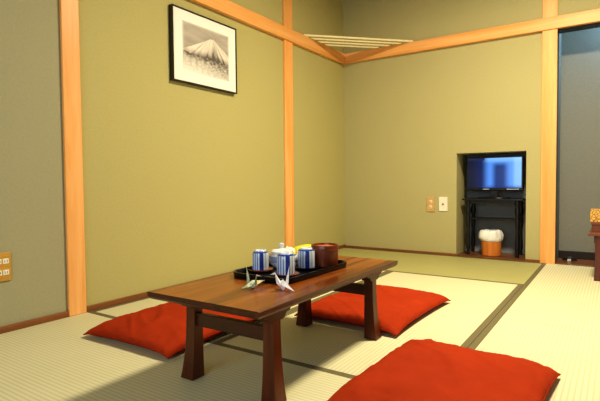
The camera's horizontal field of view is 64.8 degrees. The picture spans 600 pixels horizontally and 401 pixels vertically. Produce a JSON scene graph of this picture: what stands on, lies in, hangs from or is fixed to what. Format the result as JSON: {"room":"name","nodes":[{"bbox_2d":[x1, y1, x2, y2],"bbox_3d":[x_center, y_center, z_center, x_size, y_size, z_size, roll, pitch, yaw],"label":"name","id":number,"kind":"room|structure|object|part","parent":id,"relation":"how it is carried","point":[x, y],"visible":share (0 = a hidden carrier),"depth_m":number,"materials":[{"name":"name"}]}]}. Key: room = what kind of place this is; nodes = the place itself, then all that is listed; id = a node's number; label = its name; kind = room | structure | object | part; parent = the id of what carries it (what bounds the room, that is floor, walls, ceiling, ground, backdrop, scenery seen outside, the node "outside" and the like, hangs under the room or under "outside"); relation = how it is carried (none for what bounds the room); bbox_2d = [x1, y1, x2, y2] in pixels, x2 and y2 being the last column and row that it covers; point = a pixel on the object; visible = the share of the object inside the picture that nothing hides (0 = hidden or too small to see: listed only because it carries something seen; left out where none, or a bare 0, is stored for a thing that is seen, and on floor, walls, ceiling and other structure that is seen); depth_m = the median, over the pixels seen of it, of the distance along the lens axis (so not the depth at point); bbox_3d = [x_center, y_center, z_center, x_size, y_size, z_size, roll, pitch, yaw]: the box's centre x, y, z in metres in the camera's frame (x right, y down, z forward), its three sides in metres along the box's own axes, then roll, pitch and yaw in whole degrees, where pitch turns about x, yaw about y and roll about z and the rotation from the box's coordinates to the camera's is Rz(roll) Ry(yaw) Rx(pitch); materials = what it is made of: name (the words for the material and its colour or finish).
{"room":"traditional dwelling","nodes":[
{"label":"traditional dwelling","id":0,"kind":"room"},
{"bbox_2d":[0,0,343,326],"bbox_3d":[-1.072,-0.641,2.349,0.100,2.470,5.400,1,3,34],"label":"wall","id":1,"kind":"structure","parent":0,"point":[182,182],"depth_m":2.64,"materials":[{"name":"beige paint"}]},
{"bbox_2d":[0,252,11,281],"bbox_3d":[-1.259,0.281,1.995,0.009,0.122,0.074,1,3,34],"label":"power outlet","id":2,"kind":"object","parent":1,"relation":"attached to","point":[5,257],"visible":1,"depth_m":2.00,"materials":[{"name":"brown wood"}]},
{"bbox_2d":[3,269,8,274],"bbox_3d":[-1.248,0.305,2.008,0.005,0.022,0.024,1,3,34],"label":"socket","id":3,"kind":"object","parent":2,"relation":"attached to","point":[5,271],"depth_m":2.01,"materials":[{"name":"white plastic"}]},
{"bbox_2d":[3,258,8,263],"bbox_3d":[-1.249,0.257,2.006,0.005,0.022,0.024,1,3,34],"label":"socket","id":4,"kind":"object","parent":2,"relation":"attached to","point":[5,260],"depth_m":2.01,"materials":[{"name":"white plastic"}]},
{"bbox_2d":[59,0,86,315],"bbox_3d":[-1.082,-0.661,2.230,0.016,2.420,0.088,1,3,34],"label":"post","id":5,"kind":"object","parent":1,"relation":"attached to","point":[68,9],"visible":1,"depth_m":2.24,"materials":[{"name":"brown wood"}]},
{"bbox_2d":[0,245,344,333],"bbox_3d":[-1.042,0.557,2.322,0.014,0.077,5.300,1,3,34],"label":"baseboard","id":6,"kind":"structure","parent":1,"relation":"attached to","point":[20,325],"depth_m":2.21,"materials":[{"name":"brown wood"}]},
{"bbox_2d":[169,4,236,93],"bbox_3d":[-0.588,-0.920,2.946,0.031,0.430,0.550,1,3,34],"label":"framed picture","id":7,"kind":"object","parent":1,"relation":"attached to","point":[202,49],"visible":1,"depth_m":2.90,"materials":[{"name":"black"}]},
{"bbox_2d":[182,20,228,80],"bbox_3d":[-0.579,-0.921,2.943,0.001,0.292,0.400,1,3,34],"label":"print","id":8,"kind":"object","parent":7,"relation":"attached to","point":[205,51],"depth_m":2.93},
{"bbox_2d":[189,0,346,64],"bbox_3d":[-1.050,-1.224,2.248,0.034,0.094,5.300,1,3,34],"label":"rail","id":9,"kind":"object","parent":1,"relation":"attached to","point":[227,8],"visible":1,"depth_m":3.46,"materials":[{"name":"brown wood"}]},
{"bbox_2d":[282,0,294,247],"bbox_3d":[-0.091,-0.727,3.708,0.018,2.420,0.110,1,3,34],"label":"post","id":10,"kind":"object","parent":1,"relation":"attached to","point":[287,4],"visible":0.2,"depth_m":3.70,"materials":[{"name":"brown wood"}]},
{"bbox_2d":[343,0,599,259],"bbox_3d":[1.907,-0.712,3.518,3.550,2.470,0.060,1,3,34],"label":"wall","id":11,"kind":"structure","parent":0,"point":[409,119],"depth_m":4.01,"materials":[{"name":"beige paint"}]},
{"bbox_2d":[427,197,434,211],"bbox_3d":[1.115,0.033,4.038,0.066,0.124,0.012,1,3,34],"label":"power outlet","id":12,"kind":"object","parent":11,"relation":"attached to","point":[430,200],"visible":1,"depth_m":4.03,"materials":[{"name":"brown plastic"}]},
{"bbox_2d":[345,245,539,262],"bbox_3d":[1.127,0.475,4.049,1.667,0.070,0.014,1,3,34],"label":"baseboard","id":13,"kind":"structure","parent":11,"relation":"attached to","point":[346,246],"depth_m":4.14,"materials":[{"name":"brown wood"}]},
{"bbox_2d":[439,197,447,210],"bbox_3d":[1.203,0.031,3.977,0.072,0.120,0.016,1,3,34],"label":"socket","id":14,"kind":"object","parent":11,"relation":"attached to","point":[443,201],"visible":1,"depth_m":3.97,"materials":[{"name":"beige plastic"}]},
{"bbox_2d":[345,8,599,63],"bbox_3d":[1.890,-1.299,3.446,3.516,0.088,0.034,1,3,34],"label":"rail","id":15,"kind":"object","parent":11,"relation":"attached to","point":[589,16],"visible":1,"depth_m":3.73,"materials":[{"name":"brown wood"}]},
{"bbox_2d":[304,34,412,47],"bbox_3d":[0.477,-1.365,4.078,0.961,0.018,0.247,-1,2,-12],"label":"corner shelf","id":16,"kind":"object","parent":15,"relation":"on","point":[308,35],"visible":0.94,"depth_m":4.04,"materials":[{"name":"beige wood"}]},
{"bbox_3d":[0.459,-1.368,4.193,0.500,0.016,0.016,-1,2,-12],"label":"rod","id":17,"kind":"part","parent":16,"relation":"part of","materials":[{"name":"beige wood"}]},
{"bbox_3d":[0.472,-1.365,4.117,0.653,0.016,0.016,-1,2,-12],"label":"rod","id":18,"kind":"part","parent":16,"relation":"part of","materials":[{"name":"beige wood"}]},
{"bbox_3d":[0.486,-1.362,4.042,0.807,0.016,0.016,-1,2,-12],"label":"rod","id":19,"kind":"part","parent":16,"relation":"part of","materials":[{"name":"beige wood"}]},
{"bbox_3d":[0.500,-1.360,3.966,0.961,0.018,0.018,-1,2,-12],"label":"rod","id":20,"kind":"part","parent":16,"relation":"part of","materials":[{"name":"beige wood"}]},
{"bbox_2d":[456,250,524,261],"bbox_3d":[1.606,0.480,3.922,0.525,0.060,0.332,1,3,34],"label":"trim","id":21,"kind":"structure","parent":11,"relation":"attached to","point":[477,254],"depth_m":3.84,"materials":[{"name":"brown wood"}]},
{"bbox_2d":[478,229,503,255],"bbox_3d":[1.573,0.344,3.904,0.196,0.214,0.171,1,3,34],"label":"waste bin","id":22,"kind":"object","parent":21,"relation":"on","point":[491,239],"visible":1,"depth_m":3.84,"materials":[{"name":"brown wood"}]},
{"bbox_2d":[462,198,525,257],"bbox_3d":[1.617,0.215,3.934,0.470,0.468,0.220,1,3,34],"label":"stand","id":23,"kind":"object","parent":21,"relation":"on","point":[519,210],"visible":0.99,"depth_m":3.89,"materials":[{"name":"black wood"}]},
{"bbox_3d":[1.412,0.223,3.971,0.042,0.453,0.042,1,3,34],"label":"leg","id":24,"kind":"part","parent":23,"relation":"part of","materials":[{"name":"black wood"}]},
{"bbox_3d":[1.506,0.217,4.110,0.042,0.453,0.042,1,3,34],"label":"leg","id":25,"kind":"part","parent":23,"relation":"part of","materials":[{"name":"black wood"}]},
{"bbox_2d":[466,155,523,198],"bbox_3d":[1.605,-0.191,3.906,0.446,0.345,0.143,1,3,34],"label":"television","id":26,"kind":"object","parent":23,"relation":"on","point":[493,174],"visible":0.99,"depth_m":3.88,"materials":[{"name":"black plastic"}]},
{"bbox_2d":[470,217,521,220],"bbox_3d":[1.616,0.151,3.932,0.400,0.010,0.180,1,3,34],"label":"shelf","id":27,"kind":"object","parent":23,"relation":"attached to","point":[472,218],"depth_m":3.89,"materials":[{"name":"black wood"}]},
{"bbox_3d":[1.728,0.229,3.759,0.042,0.453,0.042,1,3,34],"label":"leg","id":28,"kind":"part","parent":23,"relation":"part of","materials":[{"name":"black wood"}]},
{"bbox_3d":[1.821,0.222,3.899,0.042,0.453,0.042,1,3,34],"label":"leg","id":29,"kind":"part","parent":23,"relation":"part of","materials":[{"name":"black wood"}]},
{"bbox_2d":[458,151,525,253],"bbox_3d":[1.630,0.043,3.948,0.585,0.932,0.290,1,3,34],"label":"wall niche","id":30,"kind":"object","parent":11,"relation":"in","point":[462,229],"visible":0.17,"depth_m":4.06,"materials":[{"name":"paint"}]},
{"bbox_2d":[540,0,557,263],"bbox_3d":[1.854,-0.712,3.516,0.101,2.470,0.042,1,3,34],"label":"post","id":31,"kind":"object","parent":11,"relation":"attached to","point":[550,7],"visible":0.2,"depth_m":3.51,"materials":[{"name":"brown wood"}]},
{"bbox_2d":[555,31,558,261],"bbox_3d":[1.888,-0.714,3.567,0.099,2.470,0.080,1,3,34],"label":"trim","id":32,"kind":"structure","parent":11,"relation":"attached to","point":[558,31],"depth_m":3.56,"materials":[{"name":"black wood"}]},
{"bbox_2d":[555,258,594,266],"bbox_3d":[2.726,0.503,3.175,1.773,0.054,0.328,1,3,34],"label":"trim","id":33,"kind":"structure","parent":11,"relation":"attached to","point":[580,262],"depth_m":3.56,"materials":[{"name":"brown wood"}]},
{"bbox_2d":[562,256,576,261],"bbox_3d":[2.080,0.447,3.647,0.095,0.030,0.092,-1,2,-12],"label":"cable coil","id":34,"kind":"object","parent":33,"relation":"on","point":[568,258],"visible":1,"depth_m":3.62,"materials":[{"name":"black"}]},
{"bbox_2d":[558,22,599,33],"bbox_3d":[2.656,-1.278,3.021,1.768,0.075,0.110,1,3,34],"label":"trim","id":35,"kind":"structure","parent":11,"relation":"attached to","point":[593,25],"depth_m":3.44,"materials":[{"name":"black wood"}]},
{"bbox_2d":[466,153,525,253],"bbox_3d":[1.703,0.053,4.056,0.525,0.902,0.030,1,3,34],"label":"wall","id":36,"kind":"structure","parent":0,"point":[482,209],"depth_m":4.03,"materials":[{"name":"grey paint"}]},
{"bbox_2d":[556,27,599,259],"bbox_3d":[2.745,-0.708,3.204,1.808,2.470,0.290,1,3,34],"label":"wall","id":37,"kind":"structure","parent":0,"point":[578,171],"depth_m":3.69,"materials":[{"name":"grey paint"}]},
{"bbox_2d":[558,250,594,259],"bbox_3d":[2.811,0.441,3.301,1.773,0.058,0.020,1,3,34],"label":"baseboard","id":38,"kind":"structure","parent":37,"relation":"attached to","point":[580,255],"depth_m":3.71,"materials":[{"name":"black wood"}]},
{"bbox_3d":[0.525,0.647,1.577,3.850,0.068,6.000,1,3,34],"label":"floor","id":39,"kind":"structure","parent":0,"visible":0},
{"bbox_2d":[0,311,354,400],"bbox_3d":[-0.575,0.599,1.493,1.684,0.051,0.898,1,3,34],"label":"mat","id":40,"kind":"object","parent":39,"relation":"on","point":[53,360],"visible":0.74,"depth_m":1.58,"materials":[{"name":"fabric"}]},
{"bbox_2d":[94,271,388,340],"bbox_3d":[-0.199,0.544,2.817,0.834,0.051,1.718,1,3,34],"label":"mat","id":41,"kind":"object","parent":39,"relation":"on","point":[140,304],"visible":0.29,"depth_m":2.40,"materials":[{"name":"fabric"}]},
{"bbox_2d":[83,302,257,358],"bbox_3d":[-0.515,0.508,2.039,0.505,0.082,0.589,1,3,33],"label":"floor cushion","id":42,"kind":"object","parent":41,"relation":"on","point":[161,328],"visible":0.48,"depth_m":1.86,"materials":[{"name":"fabric"}]},
{"bbox_2d":[217,271,522,375],"bbox_3d":[0.501,0.556,2.348,0.848,0.051,1.718,1,3,34],"label":"mat","id":43,"kind":"object","parent":39,"relation":"on","point":[333,345],"visible":0.48,"depth_m":2.00,"materials":[{"name":"fabric"}]},
{"bbox_2d":[147,256,397,400],"bbox_3d":[-0.029,0.412,1.707,0.434,0.296,0.918,1,3,34],"label":"table","id":44,"kind":"object","parent":43,"relation":"on","point":[266,302],"visible":0.79,"depth_m":1.46,"materials":[{"name":"brown wood"}]},
{"bbox_3d":[-0.348,0.432,1.526,0.053,0.275,0.053,1,3,34],"label":"leg","id":45,"kind":"part","parent":44,"relation":"part of","materials":[{"name":"brown wood"}]},
{"bbox_2d":[243,266,264,288],"bbox_3d":[-0.144,0.238,1.468,0.070,0.071,0.037,-1,2,0],"label":"crane","id":46,"kind":"object","parent":44,"relation":"on","point":[253,283],"visible":1,"depth_m":1.47,"materials":[{"name":"paper"}]},
{"bbox_3d":[-0.075,0.437,1.343,0.053,0.275,0.053,1,3,34],"label":"leg","id":47,"kind":"part","parent":44,"relation":"part of","materials":[{"name":"brown wood"}]},
{"bbox_2d":[270,265,294,291],"bbox_3d":[-0.047,0.236,1.439,0.073,0.076,0.048,1,2,27],"label":"crane","id":48,"kind":"object","parent":44,"relation":"on","point":[283,284],"visible":1,"depth_m":1.44,"materials":[{"name":"white paper"}]},
{"bbox_2d":[233,260,346,283],"bbox_3d":[-0.026,0.252,1.750,0.260,0.021,0.422,1,3,35],"label":"serving tray","id":49,"kind":"object","parent":44,"relation":"on","point":[238,273],"visible":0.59,"depth_m":1.65,"materials":[{"name":"black paint"}]},
{"bbox_2d":[248,267,272,272],"bbox_3d":[-0.144,0.253,1.729,0.094,0.010,0.094,1,3,34],"label":"coaster","id":50,"kind":"object","parent":49,"relation":"on","point":[270,268],"visible":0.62,"depth_m":1.70,"materials":[{"name":"brown wood"}]},
{"bbox_2d":[252,249,268,270],"bbox_3d":[-0.144,0.216,1.727,0.060,0.072,0.060,1,3,34],"label":"tea cup","id":51,"kind":"object","parent":50,"relation":"on","point":[260,257],"visible":1,"depth_m":1.70,"materials":[{"name":"ceramic"}]},
{"bbox_2d":[269,243,297,267],"bbox_3d":[-0.069,0.208,1.790,0.120,0.093,0.121,1,3,34],"label":"teapot","id":52,"kind":"object","parent":49,"relation":"on","point":[273,255],"visible":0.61,"depth_m":1.78,"materials":[{"name":"white ceramic"}]},
{"bbox_2d":[269,253,292,267],"bbox_3d":[-0.071,0.224,1.804,0.100,0.060,0.100,-1,2,-1],"label":"pot","id":53,"kind":"object","parent":52,"relation":"on","point":[272,256],"depth_m":1.77,"materials":[{"name":"white ceramic"}]},
{"bbox_3d":[-0.071,0.188,1.802,0.082,0.017,0.082,-1,2,-1],"label":"lid","id":54,"kind":"part","parent":52,"relation":"part of","materials":[{"name":"white ceramic"}]},
{"bbox_2d":[273,271,298,276],"bbox_3d":[-0.049,0.256,1.641,0.094,0.010,0.094,1,3,34],"label":"coaster","id":55,"kind":"object","parent":49,"relation":"on","point":[296,272],"visible":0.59,"depth_m":1.61,"materials":[{"name":"brown wood"}]},
{"bbox_2d":[277,251,294,274],"bbox_3d":[-0.049,0.217,1.639,0.063,0.075,0.063,1,3,34],"label":"tea cup","id":56,"kind":"object","parent":55,"relation":"on","point":[285,258],"visible":1,"depth_m":1.61,"materials":[{"name":"ceramic"}]},
{"bbox_2d":[295,265,318,269],"bbox_3d":[0.024,0.250,1.767,0.094,0.010,0.094,1,3,34],"label":"coaster","id":57,"kind":"object","parent":49,"relation":"on","point":[296,266],"visible":0.54,"depth_m":1.73,"materials":[{"name":"black paint"}]},
{"bbox_2d":[298,247,314,267],"bbox_3d":[0.023,0.212,1.766,0.065,0.073,0.065,1,3,34],"label":"tea cup","id":58,"kind":"object","parent":57,"relation":"on","point":[306,255],"visible":0.98,"depth_m":1.74,"materials":[{"name":"ceramic"}]},
{"bbox_2d":[311,243,337,267],"bbox_3d":[0.095,0.211,1.830,0.107,0.082,0.107,1,3,34],"label":"wooden container","id":59,"kind":"object","parent":49,"relation":"on","point":[326,254],"visible":0.8,"depth_m":1.78,"materials":[{"name":"brown paint"}]},
{"bbox_3d":[0.003,0.228,1.870,0.080,0.046,0.080,1,3,34],"label":"bowl","id":60,"kind":"object","parent":49,"relation":"on","visible":0},
{"bbox_2d":[294,244,310,253],"bbox_3d":[0.013,0.192,1.867,0.088,0.033,0.047,-1,2,-9],"label":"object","id":61,"kind":"object","parent":60,"relation":"in","point":[296,248],"visible":0.51,"depth_m":1.86,"materials":[{"name":"yellow"}]},
{"bbox_3d":[0.018,0.407,2.072,0.053,0.275,0.053,1,3,34],"label":"leg","id":62,"kind":"part","parent":44,"relation":"part of","materials":[{"name":"brown wood"}]},
{"bbox_3d":[0.291,0.412,1.889,0.053,0.275,0.053,1,3,34],"label":"leg","id":63,"kind":"part","parent":44,"relation":"part of","materials":[{"name":"brown wood"}]},
{"bbox_2d":[294,285,450,335],"bbox_3d":[0.372,0.490,2.299,0.509,0.081,0.671,1,3,36],"label":"floor cushion","id":64,"kind":"object","parent":43,"relation":"on","point":[397,307],"visible":0.77,"depth_m":2.14,"materials":[{"name":"fabric"}]},
{"bbox_2d":[338,248,541,284],"bbox_3d":[0.881,0.501,3.667,1.684,0.051,0.894,1,3,34],"label":"mat","id":65,"kind":"object","parent":39,"relation":"on","point":[470,268],"visible":0.5,"depth_m":3.47,"materials":[{"name":"wicker"}]},
{"bbox_2d":[468,317,599,400],"bbox_3d":[0.781,0.598,1.211,0.878,0.051,1.718,1,3,34],"label":"mat","id":66,"kind":"object","parent":39,"relation":"on","point":[573,353],"visible":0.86,"depth_m":1.75,"materials":[{"name":"wicker"}]},
{"bbox_2d":[327,339,560,400],"bbox_3d":[0.440,0.526,1.389,0.505,0.079,0.615,1,3,36],"label":"floor cushion","id":67,"kind":"object","parent":66,"relation":"on","point":[425,369],"visible":1,"depth_m":1.35,"materials":[{"name":"fabric"}]},
{"bbox_2d":[495,263,599,331],"bbox_3d":[1.728,0.534,2.625,0.878,0.051,1.684,1,3,34],"label":"mat","id":68,"kind":"object","parent":39,"relation":"on","point":[568,296],"visible":0.73,"depth_m":2.48,"materials":[{"name":"wicker"}]},
{"bbox_2d":[588,227,599,280],"bbox_3d":[2.144,0.343,2.973,0.550,0.297,0.470,1,3,34],"label":"side table","id":69,"kind":"object","parent":68,"relation":"on","point":[596,235],"visible":0.83,"depth_m":2.91,"materials":[{"name":"brown wood"}]},
{"bbox_2d":[591,222,599,231],"bbox_3d":[2.009,0.166,2.947,0.326,0.062,0.176,1,3,34],"label":"wooden box","id":70,"kind":"object","parent":69,"relation":"on","point":[595,225],"visible":0.85,"depth_m":2.95,"materials":[{"name":"brown wood"}]},
{"bbox_2d":[590,209,599,221],"bbox_3d":[1.985,0.095,2.954,0.290,0.079,0.140,1,3,34],"label":"tissue box","id":71,"kind":"object","parent":70,"relation":"on","point":[594,213],"visible":1,"depth_m":2.96,"materials":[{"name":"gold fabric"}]},
{"bbox_3d":[1.846,0.357,2.926,0.044,0.278,0.044,1,3,34],"label":"leg","id":72,"kind":"part","parent":69,"relation":"part of","materials":[{"name":"brown wood"}]}
]}

